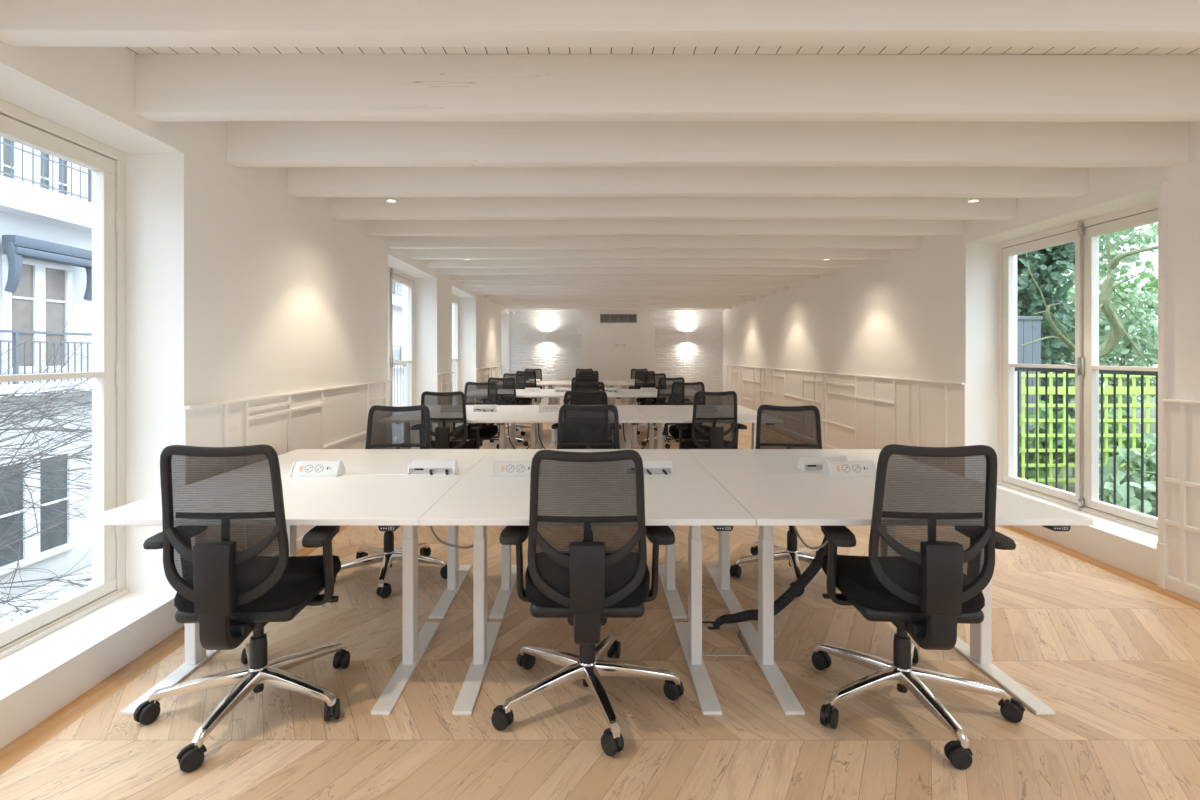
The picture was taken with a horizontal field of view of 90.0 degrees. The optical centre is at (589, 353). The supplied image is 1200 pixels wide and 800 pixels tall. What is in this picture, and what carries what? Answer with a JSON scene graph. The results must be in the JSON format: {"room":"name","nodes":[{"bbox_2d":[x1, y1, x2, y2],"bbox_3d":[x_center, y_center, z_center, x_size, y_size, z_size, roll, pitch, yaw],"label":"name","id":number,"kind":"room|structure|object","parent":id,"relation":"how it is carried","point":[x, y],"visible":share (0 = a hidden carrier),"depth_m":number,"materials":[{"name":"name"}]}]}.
{"room":"open-plan office","nodes":[
{"label":"open-plan office","id":0,"kind":"room"},
{"bbox_2d":[0,41,508,748],"bbox_3d":[-2.260,-0.040,6.050,0.460,3.000,18.500,0,0,0],"label":"wall","id":1,"kind":"structure","parent":0,"point":[239,286],"depth_m":3.06,"materials":[{"name":"paint"}]},
{"bbox_2d":[0,99,129,658],"bbox_3d":[-2.331,0.101,2.035,0.148,2.212,1.930,0,0,0],"label":"window","id":2,"kind":"structure","parent":1,"relation":"in","point":[19,125],"depth_m":2.87,"materials":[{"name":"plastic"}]},
{"bbox_2d":[184,380,390,625],"bbox_3d":[-2.014,0.810,4.515,0.031,1.100,3.030,0,0,0],"label":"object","id":3,"kind":"structure","parent":1,"relation":"attached to","point":[336,417],"depth_m":4.08,"materials":[{"name":"paint"}]},
{"bbox_2d":[393,363,405,405],"bbox_3d":[-2.460,0.627,6.995,0.044,1.036,1.924,0,0,0],"label":"balcony railing","id":4,"kind":"object","parent":1,"relation":"attached to","point":[394,364],"visible":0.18,"depth_m":7.68,"materials":[{"name":"white metal"}]},
{"bbox_2d":[388,267,414,405],"bbox_3d":[-2.331,0.101,6.995,0.148,2.212,1.930,0,0,0],"label":"window","id":5,"kind":"structure","parent":1,"relation":"in","point":[394,275],"depth_m":7.72,"materials":[{"name":"plastic"}]},
{"bbox_2d":[437,372,453,391],"bbox_3d":[-2.014,0.810,8.395,0.031,1.100,0.870,0,0,0],"label":"trim","id":6,"kind":"structure","parent":1,"relation":"attached to","point":[444,380],"depth_m":8.38,"materials":[{"name":"paint"}]},
{"bbox_2d":[452,295,459,391],"bbox_3d":[-2.331,0.101,9.755,0.148,2.212,1.850,0,0,0],"label":"window","id":7,"kind":"structure","parent":1,"relation":"in","point":[455,300],"depth_m":10.55,"materials":[{"name":"plastic"}]},
{"bbox_2d":[476,365,501,382],"bbox_3d":[-2.014,0.810,12.190,0.031,1.100,3.020,0,0,0],"label":"trim","id":8,"kind":"structure","parent":1,"relation":"attached to","point":[482,374],"depth_m":11.84,"materials":[{"name":"paint"}]},
{"bbox_2d":[0,423,1199,799],"bbox_3d":[0.660,1.400,6.060,5.420,0.080,18.120,0,0,0],"label":"floor","id":9,"kind":"structure","parent":0,"point":[1113,652],"depth_m":2.28,"materials":[{"name":"brown wood"}]},
{"bbox_2d":[133,444,349,772],"bbox_3d":[-1.303,0.837,2.307,0.746,1.042,0.753,0,0,-2],"label":"office chair","id":10,"kind":"object","parent":9,"relation":"on","point":[223,539],"visible":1,"depth_m":2.10,"materials":[{"name":"black fabric"}]},
{"bbox_2d":[82,475,463,714],"bbox_3d":[-1.262,0.987,2.639,1.252,0.747,0.820,0,0,0],"label":"desk","id":11,"kind":"object","parent":9,"relation":"on","point":[387,502],"visible":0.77,"depth_m":2.56,"materials":[{"name":"laminate"}]},
{"bbox_2d":[289,460,345,476],"bbox_3d":[-1.380,0.576,3.046,0.236,0.074,0.120,0,0,0],"label":"box","id":12,"kind":"object","parent":11,"relation":"on","point":[299,468],"visible":1,"depth_m":3.01,"materials":[{"name":"plastic"}]},
{"bbox_2d":[430,526,486,548],"bbox_3d":[-0.660,0.816,3.011,0.351,0.314,0.039,0,0,-2],"label":"power cable","id":13,"kind":"object","parent":11,"relation":"hanging from","point":[431,528],"visible":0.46,"depth_m":3.00,"materials":[{"name":"white plastic"}]},
{"bbox_2d":[278,449,490,618],"bbox_3d":[-1.262,0.987,3.461,1.252,0.747,0.820,0,0,0],"label":"desk","id":14,"kind":"object","parent":9,"relation":"on","point":[356,461],"visible":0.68,"depth_m":3.49,"materials":[{"name":"laminate"}]},
{"bbox_2d":[407,459,458,474],"bbox_3d":[-0.805,0.576,3.082,0.236,0.074,0.120,0,0,0],"label":"box","id":15,"kind":"object","parent":14,"relation":"on","point":[416,466],"visible":1,"depth_m":3.06,"materials":[{"name":"plastic"}]},
{"bbox_2d":[334,405,446,597],"bbox_3d":[-1.207,0.849,3.686,0.747,1.018,0.745,0,0,-4],"label":"office chair","id":16,"kind":"object","parent":9,"relation":"on","point":[388,427],"visible":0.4,"depth_m":3.92,"materials":[{"name":"black fabric"}]},
{"bbox_2d":[421,391,481,448],"bbox_3d":[-1.317,0.849,5.707,0.771,1.018,0.721,0,0,0],"label":"office chair","id":17,"kind":"object","parent":9,"relation":"on","point":[448,419],"visible":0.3,"depth_m":5.44,"materials":[{"name":"black fabric"}]},
{"bbox_2d":[464,382,499,442],"bbox_3d":[-1.307,0.849,7.047,0.756,1.018,0.695,0,0,0],"label":"office chair","id":18,"kind":"object","parent":9,"relation":"on","point":[485,393],"visible":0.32,"depth_m":7.25,"materials":[{"name":"black fabric"}]},
{"bbox_2d":[466,412,521,448],"bbox_3d":[-1.342,0.987,5.960,1.252,0.747,0.820,0,0,0],"label":"desk","id":19,"kind":"object","parent":9,"relation":"on","point":[500,418],"visible":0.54,"depth_m":5.92,"materials":[{"name":"laminate"}]},
{"bbox_2d":[466,405,529,448],"bbox_3d":[-1.342,0.987,6.782,1.252,0.747,0.820,0,0,0],"label":"desk","id":20,"kind":"object","parent":9,"relation":"on","point":[469,408],"visible":0.16,"depth_m":6.75,"materials":[{"name":"laminate"}]},
{"bbox_2d":[473,404,496,411],"bbox_3d":[-1.120,0.576,6.403,0.236,0.074,0.120,0,0,0],"label":"box","id":21,"kind":"object","parent":20,"relation":"on","point":[477,408],"visible":1,"depth_m":6.38,"materials":[{"name":"plastic"}]},
{"bbox_2d":[480,377,527,448],"bbox_3d":[-1.291,0.849,8.920,0.753,1.018,0.734,0,0,-4],"label":"office chair","id":22,"kind":"object","parent":9,"relation":"on","point":[506,387],"visible":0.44,"depth_m":8.72,"materials":[{"name":"black fabric"}]},
{"bbox_2d":[497,373,530,435],"bbox_3d":[-1.293,0.849,10.318,0.752,1.018,0.712,0,0,-4],"label":"office chair","id":23,"kind":"object","parent":9,"relation":"on","point":[520,379],"visible":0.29,"depth_m":10.53,"materials":[{"name":"black fabric"}]},
{"bbox_2d":[516,371,542,404],"bbox_3d":[-1.293,0.849,12.216,0.755,1.018,0.748,0,0,0],"label":"office chair","id":24,"kind":"object","parent":9,"relation":"on","point":[530,375],"visible":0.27,"depth_m":12.00,"materials":[{"name":"black fabric"}]},
{"bbox_2d":[516,392,544,444],"bbox_3d":[-1.342,0.987,9.230,1.252,0.747,0.820,0,0,0],"label":"desk","id":25,"kind":"object","parent":9,"relation":"on","point":[532,395],"visible":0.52,"depth_m":9.08,"materials":[{"name":"plastic"}]},
{"bbox_2d":[516,389,548,437],"bbox_3d":[-1.342,0.987,10.052,1.252,0.747,0.820,0,0,0],"label":"desk","id":26,"kind":"object","parent":9,"relation":"on","point":[517,390],"visible":0.13,"depth_m":10.01,"materials":[{"name":"plastic"}]},
{"bbox_2d":[525,369,544,404],"bbox_3d":[-1.315,0.849,13.589,0.751,1.018,0.709,0,0,0],"label":"office chair","id":27,"kind":"object","parent":9,"relation":"on","point":[538,371],"visible":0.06,"depth_m":13.81,"materials":[{"name":"black fabric"}]},
{"bbox_2d":[536,382,557,404],"bbox_3d":[-1.312,0.987,12.510,1.252,0.747,0.820,0,0,0],"label":"desk","id":28,"kind":"object","parent":9,"relation":"on","point":[550,384],"visible":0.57,"depth_m":12.47,"materials":[{"name":"plastic"}]},
{"bbox_2d":[513,412,647,448],"bbox_3d":[-0.090,0.987,5.960,1.252,0.747,0.820,0,0,0],"label":"desk","id":29,"kind":"object","parent":9,"relation":"on","point":[634,418],"visible":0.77,"depth_m":5.88,"materials":[{"name":"laminate"}]},
{"bbox_2d":[539,405,561,411],"bbox_3d":[-0.420,0.576,6.367,0.236,0.074,0.120,0,0,0],"label":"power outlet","id":30,"kind":"object","parent":29,"relation":"on","point":[542,408],"visible":0.97,"depth_m":6.33,"materials":[{"name":"plastic"}]},
{"bbox_2d":[563,377,598,401],"bbox_3d":[-0.034,0.849,8.974,0.738,1.018,0.730,0,0,0],"label":"office chair","id":31,"kind":"object","parent":9,"relation":"on","point":[574,379],"visible":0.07,"depth_m":8.70,"materials":[{"name":"black fabric"}]},
{"bbox_2d":[523,405,639,448],"bbox_3d":[-0.090,0.987,6.782,1.252,0.747,0.820,0,0,0],"label":"desk","id":32,"kind":"object","parent":9,"relation":"on","point":[532,408],"visible":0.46,"depth_m":6.74,"materials":[{"name":"plastic"}]},
{"bbox_2d":[541,392,625,445],"bbox_3d":[-0.090,0.987,9.230,1.252,0.747,0.820,0,0,0],"label":"desk","id":33,"kind":"object","parent":9,"relation":"on","point":[616,395],"visible":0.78,"depth_m":9.19,"materials":[{"name":"laminate"}]},
{"bbox_2d":[551,391,620,434],"bbox_3d":[-0.021,0.849,5.735,0.736,1.018,0.767,0,0,2],"label":"office chair","id":34,"kind":"object","parent":9,"relation":"on","point":[597,398],"visible":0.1,"depth_m":5.49,"materials":[{"name":"black fabric"}]},
{"bbox_2d":[556,382,617,404],"bbox_3d":[-0.060,0.987,12.510,1.252,0.747,0.820,0,0,0],"label":"desk","id":35,"kind":"object","parent":9,"relation":"on","point":[564,384],"visible":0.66,"depth_m":12.47,"materials":[{"name":"plastic"}]},
{"bbox_2d":[491,450,683,755],"bbox_3d":[0.007,0.849,2.370,0.730,1.018,0.727,0,0,0],"label":"office chair","id":36,"kind":"object","parent":9,"relation":"on","point":[586,533],"visible":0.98,"depth_m":2.14,"materials":[{"name":"black plastic"}]},
{"bbox_2d":[419,475,755,714],"bbox_3d":[-0.010,0.987,2.639,1.252,0.747,0.820,0,0,0],"label":"desk","id":37,"kind":"object","parent":9,"relation":"on","point":[478,501],"visible":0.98,"depth_m":2.58,"materials":[{"name":"laminate"}]},
{"bbox_2d":[492,460,531,476],"bbox_3d":[-0.370,0.576,3.046,0.236,0.074,0.120,0,0,0],"label":"box","id":38,"kind":"object","parent":37,"relation":"on","point":[500,468],"visible":0.95,"depth_m":3.01,"materials":[{"name":"plastic"}]},
{"bbox_2d":[465,449,710,618],"bbox_3d":[-0.010,0.987,3.461,1.252,0.747,0.820,0,0,0],"label":"desk","id":39,"kind":"object","parent":9,"relation":"on","point":[683,462],"visible":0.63,"depth_m":3.42,"materials":[{"name":"laminate"}]},
{"bbox_2d":[642,459,672,474],"bbox_3d":[0.300,0.576,3.082,0.236,0.074,0.120,0,0,0],"label":"box","id":40,"kind":"object","parent":39,"relation":"on","point":[650,466],"visible":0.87,"depth_m":3.06,"materials":[{"name":"plastic"}]},
{"bbox_2d":[557,405,619,448],"bbox_3d":[-0.018,0.849,3.746,0.726,1.018,0.731,0,0,0],"label":"office chair","id":41,"kind":"object","parent":9,"relation":"on","point":[579,427],"visible":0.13,"depth_m":3.98,"materials":[{"name":"black fabric"}]},
{"bbox_2d":[572,382,604,391],"bbox_3d":[-0.052,0.849,7.039,0.717,1.018,0.750,0,0,2],"label":"office chair","id":42,"kind":"object","parent":9,"relation":"on","point":[576,386],"visible":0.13,"depth_m":7.27,"materials":[{"name":"black fabric"}]},
{"bbox_2d":[621,389,657,437],"bbox_3d":[1.165,0.987,10.052,1.252,0.747,0.820,0,0,0],"label":"desk","id":43,"kind":"object","parent":9,"relation":"on","point":[623,390],"visible":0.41,"depth_m":10.02,"materials":[{"name":"laminate"}]},
{"bbox_2d":[624,392,656,445],"bbox_3d":[1.165,0.987,9.230,1.252,0.747,0.820,0,0,0],"label":"desk","id":44,"kind":"object","parent":9,"relation":"on","point":[635,395],"visible":0.29,"depth_m":9.19,"materials":[{"name":"laminate"}]},
{"bbox_2d":[629,371,654,402],"bbox_3d":[1.150,0.849,12.254,0.712,1.018,0.728,0,0,4],"label":"office chair","id":45,"kind":"object","parent":9,"relation":"on","point":[638,374],"visible":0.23,"depth_m":12.01,"materials":[{"name":"black fabric"}]},
{"bbox_2d":[637,373,669,434],"bbox_3d":[1.124,0.849,10.309,0.766,1.018,0.769,0,0,8],"label":"office chair","id":46,"kind":"object","parent":9,"relation":"on","point":[650,380],"visible":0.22,"depth_m":10.54,"materials":[{"name":"black fabric"}]},
{"bbox_2d":[642,377,684,448],"bbox_3d":[1.099,0.849,8.954,0.730,1.018,0.749,0,0,-12],"label":"office chair","id":47,"kind":"object","parent":9,"relation":"on","point":[664,384],"visible":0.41,"depth_m":8.71,"materials":[{"name":"black fabric"}]},
{"bbox_2d":[666,382,704,440],"bbox_3d":[1.166,0.849,7.041,0.727,1.018,0.710,0,0,4],"label":"office chair","id":48,"kind":"object","parent":9,"relation":"on","point":[682,393],"visible":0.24,"depth_m":7.26,"materials":[{"name":"black fabric"}]},
{"bbox_2d":[635,405,756,448],"bbox_3d":[1.165,0.987,6.782,1.252,0.747,0.820,0,0,0],"label":"desk","id":49,"kind":"object","parent":9,"relation":"on","point":[642,408],"visible":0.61,"depth_m":6.74,"materials":[{"name":"plastic"}]},
{"bbox_2d":[641,412,756,448],"bbox_3d":[1.165,0.987,5.960,1.252,0.747,0.820,0,0,0],"label":"desk","id":50,"kind":"object","parent":9,"relation":"on","point":[660,418],"visible":0.34,"depth_m":5.92,"materials":[{"name":"laminate"}]},
{"bbox_2d":[676,391,746,448],"bbox_3d":[1.157,0.849,5.721,0.743,1.018,0.780,0,0,-3],"label":"office chair","id":51,"kind":"object","parent":9,"relation":"on","point":[715,425],"visible":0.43,"depth_m":5.48,"materials":[{"name":"black fabric"}]},
{"bbox_2d":[702,625,750,655],"bbox_3d":[0.613,1.357,2.850,0.225,0.006,0.300,0,0,0],"label":"box","id":52,"kind":"object","parent":9,"relation":"on","point":[723,640],"visible":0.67,"depth_m":2.82,"materials":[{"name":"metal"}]},
{"bbox_2d":[712,536,827,628],"bbox_3d":[0.950,1.015,3.026,0.698,0.691,0.065,0,0,-13],"label":"cable sleeve","id":53,"kind":"object","parent":52,"relation":"attached to","point":[795,589],"visible":0.64,"depth_m":3.03,"materials":[{"name":"black plastic"}]},
{"bbox_2d":[730,404,821,596],"bbox_3d":[1.238,0.849,3.689,0.755,1.022,0.734,0,0,13],"label":"office chair","id":54,"kind":"object","parent":9,"relation":"on","point":[777,427],"visible":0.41,"depth_m":3.93,"materials":[{"name":"black fabric"}]},
{"bbox_2d":[686,449,880,613],"bbox_3d":[1.246,0.987,3.461,1.252,0.747,0.820,0,0,0],"label":"desk","id":55,"kind":"object","parent":9,"relation":"on","point":[715,461],"visible":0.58,"depth_m":3.44,"materials":[{"name":"laminate"}]},
{"bbox_2d":[797,456,847,471],"bbox_3d":[1.235,0.576,3.177,0.236,0.074,0.120,0,0,0],"label":"box","id":56,"kind":"object","parent":55,"relation":"on","point":[805,463],"visible":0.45,"depth_m":3.16,"materials":[{"name":"plastic"}]},
{"bbox_2d":[712,475,1092,714],"bbox_3d":[1.246,0.987,2.639,1.252,0.747,0.820,0,0,0],"label":"desk","id":57,"kind":"object","parent":9,"relation":"on","point":[772,500],"visible":0.73,"depth_m":2.56,"materials":[{"name":"laminate"}]},
{"bbox_2d":[794,526,827,549],"bbox_3d":[1.117,0.812,2.975,0.270,0.306,0.031,0,0,-16],"label":"power cable","id":58,"kind":"object","parent":57,"relation":"hanging from","point":[795,528],"visible":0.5,"depth_m":2.95,"materials":[{"name":"white plastic"}]},
{"bbox_2d":[822,460,875,476],"bbox_3d":[1.315,0.576,3.046,0.236,0.074,0.120,0,0,0],"label":"power outlet","id":59,"kind":"object","parent":57,"relation":"on","point":[830,468],"visible":0.99,"depth_m":3.01,"materials":[{"name":"plastic"}]},
{"bbox_2d":[811,444,1024,769],"bbox_3d":[1.229,0.837,2.324,0.771,1.042,0.738,0,0,3],"label":"office chair","id":60,"kind":"object","parent":9,"relation":"on","point":[933,539],"visible":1,"depth_m":2.10,"materials":[{"name":"black plastic"}]},
{"bbox_2d":[509,311,722,404],"bbox_3d":[0.660,-0.040,15.225,6.180,3.000,0.250,0,0,0],"label":"wall","id":61,"kind":"structure","parent":0,"point":[699,358],"depth_m":15.10,"materials":[{"name":"paint"}]},
{"bbox_2d":[582,311,653,404],"bbox_3d":[0.708,0.010,15.070,1.816,2.700,0.080,0,0,0],"label":"wall","id":62,"kind":"structure","parent":0,"point":[600,354],"depth_m":15.03,"materials":[{"name":"white paint"}]},
{"bbox_2d":[600,314,636,322],"bbox_3d":[0.713,-0.890,15.022,0.925,0.224,0.012,0,0,0],"label":"air vent","id":63,"kind":"object","parent":62,"relation":"in","point":[604,318],"visible":1,"depth_m":15.02,"materials":[{"name":"plastic"}]},
{"bbox_2d":[601,316,635,320],"bbox_3d":[0.713,-0.888,15.023,0.885,0.173,0.009,0,0,0],"label":"grille","id":64,"kind":"object","parent":63,"relation":"attached to","point":[603,318],"depth_m":15.02,"materials":[{"name":"grey metal"}]},
{"bbox_2d":[126,46,1199,54],"bbox_3d":[0.660,-1.380,6.060,5.420,0.080,18.120,0,0,0],"label":"ceiling","id":65,"kind":"structure","parent":0,"point":[720,49],"depth_m":2.65,"materials":[{"name":"white paint"}]},
{"bbox_2d":[0,0,1199,47],"bbox_3d":[0.660,-1.208,2.055,5.379,0.268,0.116,0,0,0],"label":"ceiling beam","id":66,"kind":"structure","parent":65,"relation":"attached to","point":[60,23],"depth_m":2.00,"materials":[{"name":"paint"}]},
{"bbox_2d":[508,309,724,310],"bbox_3d":[0.660,-1.208,14.900,5.381,0.268,0.114,0,0,0],"label":"ceiling beam","id":67,"kind":"structure","parent":65,"relation":"attached to","point":[508,309],"depth_m":14.85,"materials":[{"name":"paint"}]},
{"bbox_2d":[504,306,731,308],"bbox_3d":[0.660,-1.209,14.223,5.380,0.268,0.115,0,0,0],"label":"ceiling beam","id":68,"kind":"structure","parent":65,"relation":"attached to","point":[505,307],"depth_m":14.17,"materials":[{"name":"paint"}]},
{"bbox_2d":[500,304,738,306],"bbox_3d":[0.660,-1.208,13.547,5.378,0.268,0.116,0,0,0],"label":"ceiling beam","id":69,"kind":"structure","parent":65,"relation":"attached to","point":[537,305],"depth_m":13.49,"materials":[{"name":"paint"}]},
{"bbox_2d":[495,301,746,303],"bbox_3d":[0.660,-1.209,12.871,5.379,0.268,0.116,0,0,0],"label":"ceiling beam","id":70,"kind":"structure","parent":65,"relation":"attached to","point":[496,302],"depth_m":12.82,"materials":[{"name":"paint"}]},
{"bbox_2d":[490,298,755,300],"bbox_3d":[0.660,-1.208,12.195,5.380,0.268,0.114,0,0,0],"label":"ceiling beam","id":71,"kind":"structure","parent":65,"relation":"attached to","point":[491,299],"depth_m":12.14,"materials":[{"name":"paint"}]},
{"bbox_2d":[484,294,764,297],"bbox_3d":[0.660,-1.209,11.519,5.380,0.268,0.115,0,0,0],"label":"ceiling beam","id":72,"kind":"structure","parent":65,"relation":"attached to","point":[626,295],"depth_m":11.47,"materials":[{"name":"paint"}]},
{"bbox_2d":[477,291,775,294],"bbox_3d":[0.660,-1.209,10.843,5.379,0.269,0.115,0,0,0],"label":"ceiling beam","id":73,"kind":"structure","parent":65,"relation":"attached to","point":[478,292],"depth_m":10.79,"materials":[{"name":"paint"}]},
{"bbox_2d":[470,286,788,290],"bbox_3d":[0.660,-1.207,10.167,5.379,0.266,0.116,0,0,0],"label":"ceiling beam","id":74,"kind":"structure","parent":65,"relation":"attached to","point":[472,288],"depth_m":10.11,"materials":[{"name":"paint"}]},
{"bbox_2d":[461,281,802,285],"bbox_3d":[0.660,-1.209,9.491,5.380,0.267,0.116,0,0,0],"label":"ceiling beam","id":75,"kind":"structure","parent":65,"relation":"attached to","point":[463,283],"depth_m":9.44,"materials":[{"name":"paint"}]},
{"bbox_2d":[451,275,818,280],"bbox_3d":[0.660,-1.209,8.815,5.379,0.268,0.115,0,0,0],"label":"ceiling beam","id":76,"kind":"structure","parent":65,"relation":"attached to","point":[453,277],"depth_m":8.76,"materials":[{"name":"paint"}]},
{"bbox_2d":[439,268,838,274],"bbox_3d":[0.660,-1.208,8.139,5.379,0.267,0.115,0,0,0],"label":"ceiling beam","id":77,"kind":"structure","parent":65,"relation":"attached to","point":[442,271],"depth_m":8.08,"materials":[{"name":"paint"}]},
{"bbox_2d":[426,259,860,267],"bbox_3d":[0.660,-1.208,7.463,5.379,0.268,0.115,0,0,0],"label":"ceiling beam","id":78,"kind":"structure","parent":65,"relation":"attached to","point":[534,263],"depth_m":7.41,"materials":[{"name":"paint"}]},
{"bbox_2d":[409,249,887,259],"bbox_3d":[0.660,-1.208,6.787,5.379,0.269,0.116,0,0,0],"label":"ceiling beam","id":79,"kind":"structure","parent":65,"relation":"attached to","point":[417,254],"depth_m":6.73,"materials":[{"name":"paint"}]},
{"bbox_2d":[389,236,921,248],"bbox_3d":[0.660,-1.209,6.111,5.380,0.268,0.116,0,0,0],"label":"ceiling beam","id":80,"kind":"structure","parent":65,"relation":"attached to","point":[395,242],"depth_m":6.06,"materials":[{"name":"paint"}]},
{"bbox_2d":[364,219,963,235],"bbox_3d":[0.660,-1.208,5.435,5.379,0.268,0.115,0,0,0],"label":"ceiling beam","id":81,"kind":"structure","parent":65,"relation":"attached to","point":[845,227],"depth_m":5.38,"materials":[{"name":"paint"}]},
{"bbox_2d":[135,53,1199,121],"bbox_3d":[0.660,-1.209,2.731,5.380,0.268,0.115,0,0,0],"label":"ceiling beam","id":82,"kind":"structure","parent":65,"relation":"attached to","point":[254,86],"depth_m":2.68,"materials":[{"name":"paint"}]},
{"bbox_2d":[331,197,1016,219],"bbox_3d":[0.660,-1.208,4.759,5.379,0.268,0.116,0,0,0],"label":"ceiling beam","id":83,"kind":"structure","parent":65,"relation":"attached to","point":[342,208],"depth_m":4.71,"materials":[{"name":"paint"}]},
{"bbox_2d":[288,167,1088,197],"bbox_3d":[0.660,-1.208,4.083,5.379,0.268,0.115,0,0,0],"label":"ceiling beam","id":84,"kind":"structure","parent":65,"relation":"attached to","point":[354,182],"depth_m":4.03,"materials":[{"name":"paint"}]},
{"bbox_2d":[227,121,1188,167],"bbox_3d":[0.660,-1.208,3.407,5.380,0.267,0.115,0,0,0],"label":"ceiling beam","id":85,"kind":"structure","parent":65,"relation":"attached to","point":[250,144],"depth_m":3.35,"materials":[{"name":"paint"}]},
{"bbox_2d":[723,121,1199,583],"bbox_3d":[3.580,-0.040,6.050,0.460,3.000,18.500,0,0,0],"label":"wall","id":86,"kind":"structure","parent":0,"point":[930,311],"depth_m":5.35,"materials":[{"name":"paint"}]},
{"bbox_2d":[722,364,965,449],"bbox_3d":[3.333,0.810,10.225,0.031,1.100,9.750,0,0,0],"label":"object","id":87,"kind":"structure","parent":86,"relation":"attached to","point":[856,411],"depth_m":7.30,"materials":[{"name":"paint"}]},
{"bbox_2d":[997,200,1157,534],"bbox_3d":[3.646,0.092,4.430,0.148,2.155,1.840,0,0,0],"label":"window","id":88,"kind":"structure","parent":86,"relation":"in","point":[1085,234],"depth_m":4.43,"materials":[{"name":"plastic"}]},
{"bbox_2d":[1015,367,1157,516],"bbox_3d":[3.780,0.622,4.430,0.044,1.026,1.834,0,0,0],"label":"balcony railing","id":89,"kind":"object","parent":86,"relation":"attached to","point":[1018,369],"visible":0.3,"depth_m":4.43,"materials":[{"name":"metal"}]},
{"bbox_2d":[1157,179,1167,588],"bbox_3d":[3.334,0.172,3.491,0.036,2.375,0.046,0,0,0],"label":"trim","id":90,"kind":"structure","parent":86,"relation":"attached to","point":[1162,546],"depth_m":3.48,"materials":[{"name":"paint"}]},
{"bbox_2d":[1163,399,1199,586],"bbox_3d":[3.333,0.810,2.190,0.031,1.100,2.580,0,0,0],"label":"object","id":91,"kind":"structure","parent":86,"relation":"attached to","point":[1182,479],"depth_m":3.36,"materials":[{"name":"paint"}]},
{"bbox_2d":[1165,575,1199,602],"bbox_3d":[3.337,1.319,2.188,0.025,0.082,2.575,0,0,0],"label":"baseboard","id":92,"kind":"structure","parent":86,"relation":"attached to","point":[1190,591],"depth_m":3.37,"materials":[{"name":"paint"}]},
{"label":"outside","id":93,"kind":"structure","parent":0,"visible":0},
{"bbox_2d":[8,564,91,612],"bbox_3d":[-9.315,3.560,18.000,13.370,0.200,44.000,0,0,0],"label":"ground","id":94,"kind":"structure","parent":93,"point":[91,564],"depth_m":9.01,"materials":[{"name":"soil"}]},
{"bbox_2d":[0,301,91,623],"bbox_3d":[-4.681,1.398,4.392,2.419,4.130,4.216,0,0,27],"label":"tree","id":95,"kind":"object","parent":94,"relation":"on","point":[41,400],"visible":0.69,"depth_m":4.79,"materials":[{"name":"grey plant"}]},
{"bbox_2d":[0,566,91,617],"bbox_3d":[-7.770,3.390,19.500,0.140,0.140,33.000,0,0,0],"label":"stone kerb","id":96,"kind":"object","parent":94,"relation":"on","point":[6,610],"depth_m":8.50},
{"bbox_2d":[0,577,91,625],"bbox_3d":[-7.423,3.436,9.843,0.550,0.084,5.360,0,0,0],"label":"gravel","id":97,"kind":"object","parent":94,"relation":"on","point":[39,604],"visible":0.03,"depth_m":8.24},
{"bbox_2d":[0,137,401,601],"bbox_3d":[-11.200,-1.015,19.500,7.000,9.150,33.800,0,0,0],"label":"building","id":98,"kind":"structure","parent":94,"relation":"on","point":[45,197],"depth_m":9.04,"materials":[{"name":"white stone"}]},
{"bbox_2d":[2,235,91,300],"bbox_3d":[-7.970,-1.243,8.920,0.240,0.795,1.423,0,0,0],"label":"awning","id":99,"kind":"object","parent":98,"relation":"attached to","point":[16,247],"visible":0.82,"depth_m":8.59,"materials":[{"name":"fabric"}]},
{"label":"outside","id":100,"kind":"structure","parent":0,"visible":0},
{"bbox_2d":[1041,395,1155,498],"bbox_3d":[12.910,1.660,11.000,18.180,0.200,30.000,0,0,0],"label":"ground","id":101,"kind":"structure","parent":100,"point":[1071,485],"depth_m":12.24,"materials":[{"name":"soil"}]},
{"bbox_2d":[1017,316,1042,432],"bbox_3d":[6.270,0.510,8.600,0.400,2.100,0.060,0,0,0],"label":"fence","id":102,"kind":"object","parent":101,"relation":"on","point":[1030,353],"visible":0.41,"depth_m":8.59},
{"bbox_2d":[1017,242,1074,429],"bbox_3d":[6.640,-0.534,9.527,2.724,4.253,1.331,0,0,8],"label":"tree","id":103,"kind":"object","parent":101,"relation":"on","point":[1049,263],"visible":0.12,"depth_m":9.25,"materials":[{"name":"green plant"}]},
{"bbox_2d":[1020,400,1150,483],"bbox_3d":[5.451,1.067,6.979,2.133,1.059,0.546,0,0,0],"label":"shrub","id":104,"kind":"object","parent":101,"relation":"on","point":[1071,425],"visible":0.25,"depth_m":6.89,"materials":[{"name":"green plant"}]},
{"bbox_2d":[1021,372,1155,494],"bbox_3d":[5.892,0.880,6.500,2.446,1.360,0.029,0,0,0],"label":"trellis","id":105,"kind":"object","parent":101,"relation":"on","point":[1120,390],"visible":0.28,"depth_m":6.49,"materials":[{"name":"green paint"}]},
{"bbox_2d":[1020,223,1157,476],"bbox_3d":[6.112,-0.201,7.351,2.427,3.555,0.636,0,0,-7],"label":"tree","id":106,"kind":"object","parent":101,"relation":"on","point":[1114,337],"visible":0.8,"depth_m":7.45,"materials":[{"name":"green plant"}]},
{"bbox_2d":[1020,258,1157,409],"bbox_3d":[10.879,-0.592,14.363,6.507,4.373,2.014,0,0,0],"label":"tree","id":107,"kind":"object","parent":101,"relation":"on","point":[1152,284],"visible":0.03,"depth_m":14.23,"materials":[{"name":"green plant"}]},
{"bbox_2d":[1099,433,1155,516],"bbox_3d":[5.457,1.200,5.827,1.442,0.845,0.697,0,0,-24],"label":"shrub","id":108,"kind":"object","parent":101,"relation":"on","point":[1135,456],"visible":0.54,"depth_m":5.75,"materials":[{"name":"green plant"}]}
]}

